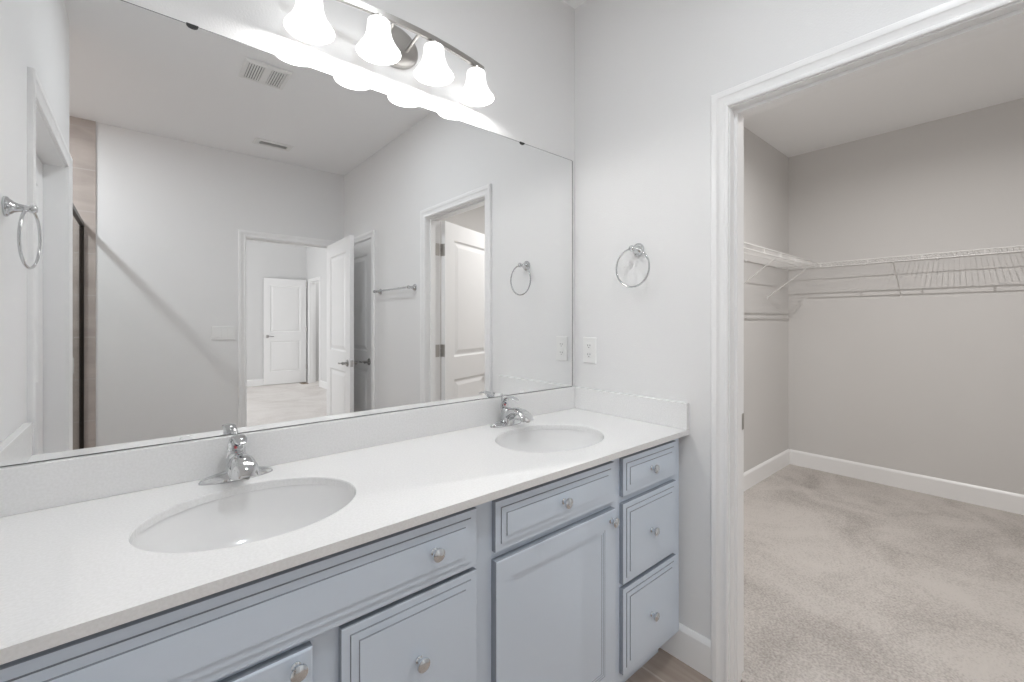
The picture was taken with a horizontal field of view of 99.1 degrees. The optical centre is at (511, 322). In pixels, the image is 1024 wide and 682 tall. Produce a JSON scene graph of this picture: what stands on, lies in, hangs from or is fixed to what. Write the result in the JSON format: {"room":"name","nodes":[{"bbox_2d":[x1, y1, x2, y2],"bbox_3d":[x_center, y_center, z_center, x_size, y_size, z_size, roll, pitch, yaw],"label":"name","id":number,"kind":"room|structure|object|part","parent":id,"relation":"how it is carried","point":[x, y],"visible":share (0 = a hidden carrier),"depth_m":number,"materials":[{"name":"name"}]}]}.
{"room":"bathroom","nodes":[
{"label":"bathroom","id":0,"kind":"room"},
{"bbox_2d":[123,0,787,471],"bbox_3d":[0.654,-0.102,2.433,4.904,2.743,0.110,0,0,-40],"label":"wall","id":1,"kind":"structure","parent":0,"point":[525,49],"depth_m":1.85,"materials":[{"name":"white paint"}]},
{"bbox_2d":[0,0,572,467],"bbox_3d":[-0.396,-0.227,1.461,1.780,1.053,0.008,0,0,-40],"label":"wall mirror","id":2,"kind":"object","parent":1,"relation":"attached to","point":[204,233],"visible":1,"depth_m":1.16,"materials":[{"name":"silver mirror"}]},
{"bbox_2d":[0,386,574,516],"bbox_3d":[-0.392,0.349,1.457,1.782,0.099,0.019,0,0,-40],"label":"backsplash","id":3,"kind":"structure","parent":1,"relation":"attached to","point":[24,488],"depth_m":1.13,"materials":[{"name":"white stone"}]},
{"bbox_2d":[283,0,493,106],"bbox_3d":[-0.344,-0.903,1.399,0.701,0.174,0.170,0,0,-40],"label":"vanity light","id":4,"kind":"object","parent":1,"relation":"attached to","point":[383,42],"visible":1,"depth_m":1.38,"materials":[{"name":"white glass"}]},
{"bbox_3d":[-0.565,-0.864,1.220,0.131,0.096,0.131,0,0,-40],"label":"lamp shade","id":5,"kind":"part","parent":4,"relation":"part of","materials":[{"name":"white glass"}]},
{"bbox_3d":[-0.565,-0.871,1.220,0.042,0.069,0.042,0,0,-40],"label":"bulb","id":6,"kind":"part","parent":4,"relation":"part of","materials":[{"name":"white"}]},
{"bbox_3d":[-0.403,-0.864,1.323,0.131,0.096,0.131,0,0,-40],"label":"lamp shade","id":7,"kind":"part","parent":4,"relation":"part of","materials":[{"name":"white glass"}]},
{"bbox_3d":[-0.403,-0.871,1.323,0.042,0.069,0.042,0,0,-40],"label":"bulb","id":8,"kind":"part","parent":4,"relation":"part of","materials":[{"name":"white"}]},
{"bbox_3d":[-0.392,-0.922,1.457,0.176,0.136,0.020,0,0,-40],"label":"plate","id":9,"kind":"part","parent":4,"relation":"part of","materials":[{"name":"silver metal"}]},
{"bbox_3d":[-0.328,-0.926,1.446,0.011,0.031,0.089,0,0,-43],"label":"arm","id":10,"kind":"part","parent":4,"relation":"part of","materials":[{"name":"silver metal"}]},
{"bbox_3d":[-0.258,-0.864,1.446,0.131,0.096,0.131,0,0,-40],"label":"lamp shade","id":11,"kind":"part","parent":4,"relation":"part of","materials":[{"name":"white glass"}]},
{"bbox_3d":[-0.258,-0.871,1.446,0.042,0.069,0.042,0,0,-40],"label":"bulb","id":12,"kind":"part","parent":4,"relation":"part of","materials":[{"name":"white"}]},
{"bbox_3d":[-0.130,-0.864,1.589,0.131,0.096,0.131,0,0,-40],"label":"lamp shade","id":13,"kind":"part","parent":4,"relation":"part of","materials":[{"name":"white glass"}]},
{"bbox_3d":[-0.130,-0.871,1.589,0.042,0.069,0.042,0,0,-40],"label":"bulb","id":14,"kind":"part","parent":4,"relation":"part of","materials":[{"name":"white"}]},
{"bbox_2d":[744,449,789,490],"bbox_3d":[1.431,1.199,3.013,2.750,0.130,0.014,0,0,-40],"label":"baseboard","id":15,"kind":"structure","parent":1,"relation":"attached to","point":[760,472],"depth_m":3.54,"materials":[{"name":"white paint"}]},
{"bbox_2d":[744,242,817,299],"bbox_3d":[1.574,-0.330,2.940,1.996,0.290,0.308,0,0,-40],"label":"wire shelf","id":16,"kind":"object","parent":1,"relation":"attached to","point":[754,251],"visible":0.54,"depth_m":3.17,"materials":[{"name":"white metal"}]},
{"bbox_2d":[575,0,950,639],"bbox_3d":[1.312,-0.102,0.903,0.055,2.743,3.072,0,0,-40],"label":"wall","id":17,"kind":"structure","parent":0,"point":[648,72],"depth_m":1.68,"materials":[{"name":"white paint"}]},
{"bbox_2d":[583,337,595,363],"bbox_3d":[0.351,0.128,1.982,0.009,0.118,0.073,0,0,-40],"label":"wall outlet","id":18,"kind":"object","parent":17,"relation":"attached to","point":[589,343],"visible":1,"depth_m":1.98,"materials":[{"name":"white plastic"}]},
{"bbox_2d":[586,343,591,357],"bbox_3d":[0.349,0.128,1.981,0.002,0.067,0.033,0,0,-40],"label":"receptacle","id":19,"kind":"object","parent":18,"relation":"attached to","point":[588,345],"depth_m":1.98,"materials":[{"name":"white plastic"}]},
{"bbox_2d":[616,243,649,287],"bbox_3d":[0.497,-0.231,1.772,0.060,0.185,0.161,0,0,-40],"label":"towel ring","id":20,"kind":"object","parent":17,"relation":"attached to","point":[638,249],"visible":1,"depth_m":1.77,"materials":[{"name":"silver metal"}]},
{"bbox_3d":[0.497,-0.297,1.772,0.060,0.053,0.053,0,0,-40],"label":"post","id":21,"kind":"part","parent":20,"relation":"part of","materials":[{"name":"silver metal"}]},
{"bbox_2d":[660,623,710,678],"bbox_3d":[0.646,1.205,1.632,0.014,0.130,0.200,0,0,-40],"label":"baseboard","id":22,"kind":"structure","parent":17,"relation":"attached to","point":[690,647],"depth_m":1.61,"materials":[{"name":"white paint"}]},
{"bbox_2d":[711,0,1023,681],"bbox_3d":[1.027,0.233,1.280,0.145,2.074,0.830,0,0,-40],"label":"trim","id":23,"kind":"structure","parent":17,"relation":"attached to","point":[952,23],"depth_m":1.52,"materials":[{"name":"white paint"}]},
{"bbox_3d":[0.827,0.359,1.572,0.038,0.058,0.002,0,0,-40],"label":"strike plate","id":24,"kind":"part","parent":23,"relation":"part of","materials":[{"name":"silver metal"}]},
{"bbox_2d":[562,0,1023,156],"bbox_3d":[1.297,-1.513,0.963,5.830,0.080,3.182,0,0,-40],"label":"ceiling","id":25,"kind":"structure","parent":0,"point":[988,70],"depth_m":2.85,"materials":[{"name":"white paint"}]},
{"bbox_2d":[625,464,1023,681],"bbox_3d":[1.316,1.297,0.940,5.830,0.066,3.242,0,0,-40],"label":"floor","id":26,"kind":"structure","parent":0,"point":[847,579],"depth_m":2.08,"materials":[{"name":"beige carpet"}]},
{"bbox_2d":[0,438,678,681],"bbox_3d":[-0.215,0.844,1.240,1.790,0.851,0.575,0,0,-40],"label":"vanity cabinet","id":27,"kind":"object","parent":26,"relation":"on","point":[574,577],"visible":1,"depth_m":0.99,"materials":[{"name":"blue paint"}]},
{"bbox_3d":[-0.393,0.499,0.757,0.809,0.133,0.019,0,0,-40],"label":"false drawer","id":28,"kind":"part","parent":27,"relation":"part of","materials":[{"name":"blue paint"}]},
{"bbox_3d":[-0.531,0.850,0.640,0.447,0.544,0.019,0,0,-40],"label":"cabinet door","id":29,"kind":"part","parent":27,"relation":"part of","materials":[{"name":"blue paint"}]},
{"bbox_3d":[-0.367,0.599,0.750,0.030,0.030,0.026,0,0,-40],"label":"knob","id":30,"kind":"part","parent":27,"relation":"part of","materials":[{"name":"white metal"}]},
{"bbox_2d":[0,386,689,664],"bbox_3d":[-0.216,0.359,1.249,1.822,0.118,0.564,0,0,-40],"label":"countertop","id":31,"kind":"structure","parent":27,"relation":"on","point":[71,570],"depth_m":0.99,"materials":[{"name":"white stone"}]},
{"bbox_2d":[198,430,272,485],"bbox_3d":[-0.666,0.340,1.101,0.162,0.116,0.151,0,0,26],"label":"faucet","id":32,"kind":"object","parent":31,"relation":"on","point":[240,465],"visible":1,"depth_m":1.07,"materials":[{"name":"silver metal"}]},
{"bbox_3d":[-0.704,0.387,1.119,0.163,0.022,0.056,0,0,-40],"label":"deck plate","id":33,"kind":"part","parent":32,"relation":"part of","materials":[{"name":"silver metal"}]},
{"bbox_3d":[-0.691,0.321,1.105,0.045,0.072,0.084,0,0,-40],"label":"lever handle","id":34,"kind":"part","parent":32,"relation":"part of","materials":[{"name":"silver metal"}]},
{"bbox_3d":[-0.668,0.357,1.077,0.062,0.067,0.144,0,0,-40],"label":"spout","id":35,"kind":"part","parent":32,"relation":"part of","materials":[{"name":"silver metal"}]},
{"bbox_2d":[131,485,354,552],"bbox_3d":[-0.549,0.490,0.939,0.439,0.142,0.356,0,0,-40],"label":"sink basin","id":36,"kind":"object","parent":31,"relation":"in","point":[253,516],"visible":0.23,"depth_m":1.06,"materials":[{"name":"white ceramic"}]},
{"bbox_2d":[490,394,533,427],"bbox_3d":[0.019,0.340,1.684,0.162,0.116,0.151,0,0,26],"label":"faucet","id":37,"kind":"object","parent":31,"relation":"on","point":[508,414],"visible":1,"depth_m":1.67,"materials":[{"name":"silver metal"}]},
{"bbox_3d":[-0.018,0.387,1.702,0.163,0.022,0.056,0,0,-40],"label":"deck plate","id":38,"kind":"part","parent":37,"relation":"part of","materials":[{"name":"silver metal"}]},
{"bbox_3d":[-0.006,0.321,1.688,0.045,0.072,0.084,0,0,-40],"label":"lever handle","id":39,"kind":"part","parent":37,"relation":"part of","materials":[{"name":"silver metal"}]},
{"bbox_3d":[0.017,0.357,1.661,0.062,0.067,0.144,0,0,-40],"label":"spout","id":40,"kind":"part","parent":37,"relation":"part of","materials":[{"name":"silver metal"}]},
{"bbox_2d":[497,429,602,452],"bbox_3d":[0.134,0.490,1.520,0.439,0.142,0.356,0,0,-40],"label":"sink basin","id":41,"kind":"object","parent":31,"relation":"in","point":[547,440],"visible":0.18,"depth_m":1.68,"materials":[{"name":"white ceramic"}]},
{"bbox_3d":[-0.203,0.705,0.919,0.311,0.260,0.019,0,0,-40],"label":"drawer","id":42,"kind":"part","parent":27,"relation":"part of","materials":[{"name":"blue paint"}]},
{"bbox_3d":[-0.186,0.706,0.904,0.030,0.030,0.026,0,0,-40],"label":"knob","id":43,"kind":"part","parent":27,"relation":"part of","materials":[{"name":"white metal"}]},
{"bbox_3d":[-0.159,0.492,0.927,0.030,0.030,0.026,0,0,-40],"label":"knob","id":44,"kind":"part","parent":27,"relation":"part of","materials":[{"name":"white metal"}]},
{"bbox_3d":[-0.064,0.787,1.062,1.790,0.737,0.018,0,0,-40],"label":"frame","id":45,"kind":"part","parent":27,"relation":"part of","materials":[{"name":"blue paint"}]},
{"bbox_3d":[0.136,0.495,1.207,0.469,0.123,0.019,0,0,-40],"label":"false drawer","id":46,"kind":"part","parent":27,"relation":"part of","materials":[{"name":"blue paint"}]},
{"bbox_3d":[0.135,0.849,1.206,0.471,0.546,0.019,0,0,-40],"label":"cabinet door","id":47,"kind":"part","parent":27,"relation":"part of","materials":[{"name":"blue paint"}]},
{"bbox_3d":[0.151,0.492,1.190,0.030,0.030,0.026,0,0,-40],"label":"knob","id":48,"kind":"part","parent":27,"relation":"part of","materials":[{"name":"white metal"}]},
{"bbox_3d":[0.310,0.607,1.327,0.030,0.030,0.026,0,0,-40],"label":"knob","id":49,"kind":"part","parent":27,"relation":"part of","materials":[{"name":"white metal"}]},
{"bbox_3d":[0.473,0.985,1.494,0.325,0.273,0.019,0,0,-40],"label":"drawer","id":50,"kind":"part","parent":27,"relation":"part of","materials":[{"name":"blue paint"}]},
{"bbox_3d":[0.473,0.706,1.494,0.325,0.257,0.019,0,0,-40],"label":"drawer","id":51,"kind":"part","parent":27,"relation":"part of","materials":[{"name":"blue paint"}]},
{"bbox_3d":[0.473,0.495,1.494,0.325,0.122,0.019,0,0,-40],"label":"drawer","id":52,"kind":"part","parent":27,"relation":"part of","materials":[{"name":"blue paint"}]},
{"bbox_3d":[0.482,0.990,1.472,0.030,0.030,0.026,0,0,-40],"label":"knob","id":53,"kind":"part","parent":27,"relation":"part of","materials":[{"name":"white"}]},
{"bbox_3d":[0.482,0.704,1.472,0.030,0.030,0.026,0,0,-40],"label":"knob","id":54,"kind":"part","parent":27,"relation":"part of","materials":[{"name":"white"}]},
{"bbox_3d":[0.482,0.494,1.472,0.030,0.030,0.026,0,0,-40],"label":"knob","id":55,"kind":"part","parent":27,"relation":"part of","materials":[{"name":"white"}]},
{"bbox_2d":[788,98,1023,494],"bbox_3d":[3.245,-0.102,3.087,0.110,2.743,2.250,0,0,-40],"label":"wall","id":56,"kind":"structure","parent":0,"point":[929,380],"depth_m":3.28,"materials":[{"name":"white paint"}]},
{"bbox_2d":[776,245,1023,297],"bbox_3d":[3.082,-0.330,2.955,0.308,0.290,2.241,0,0,-40],"label":"wire shelf","id":57,"kind":"object","parent":56,"relation":"attached to","point":[1019,246],"visible":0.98,"depth_m":3.11,"materials":[{"name":"white metal"}]},
{"bbox_2d":[790,449,1023,514],"bbox_3d":[3.198,1.199,3.047,0.014,0.130,2.222,0,0,-40],"label":"baseboard","id":58,"kind":"structure","parent":56,"relation":"attached to","point":[1011,502],"depth_m":3.26,"materials":[{"name":"white paint"}]}
]}

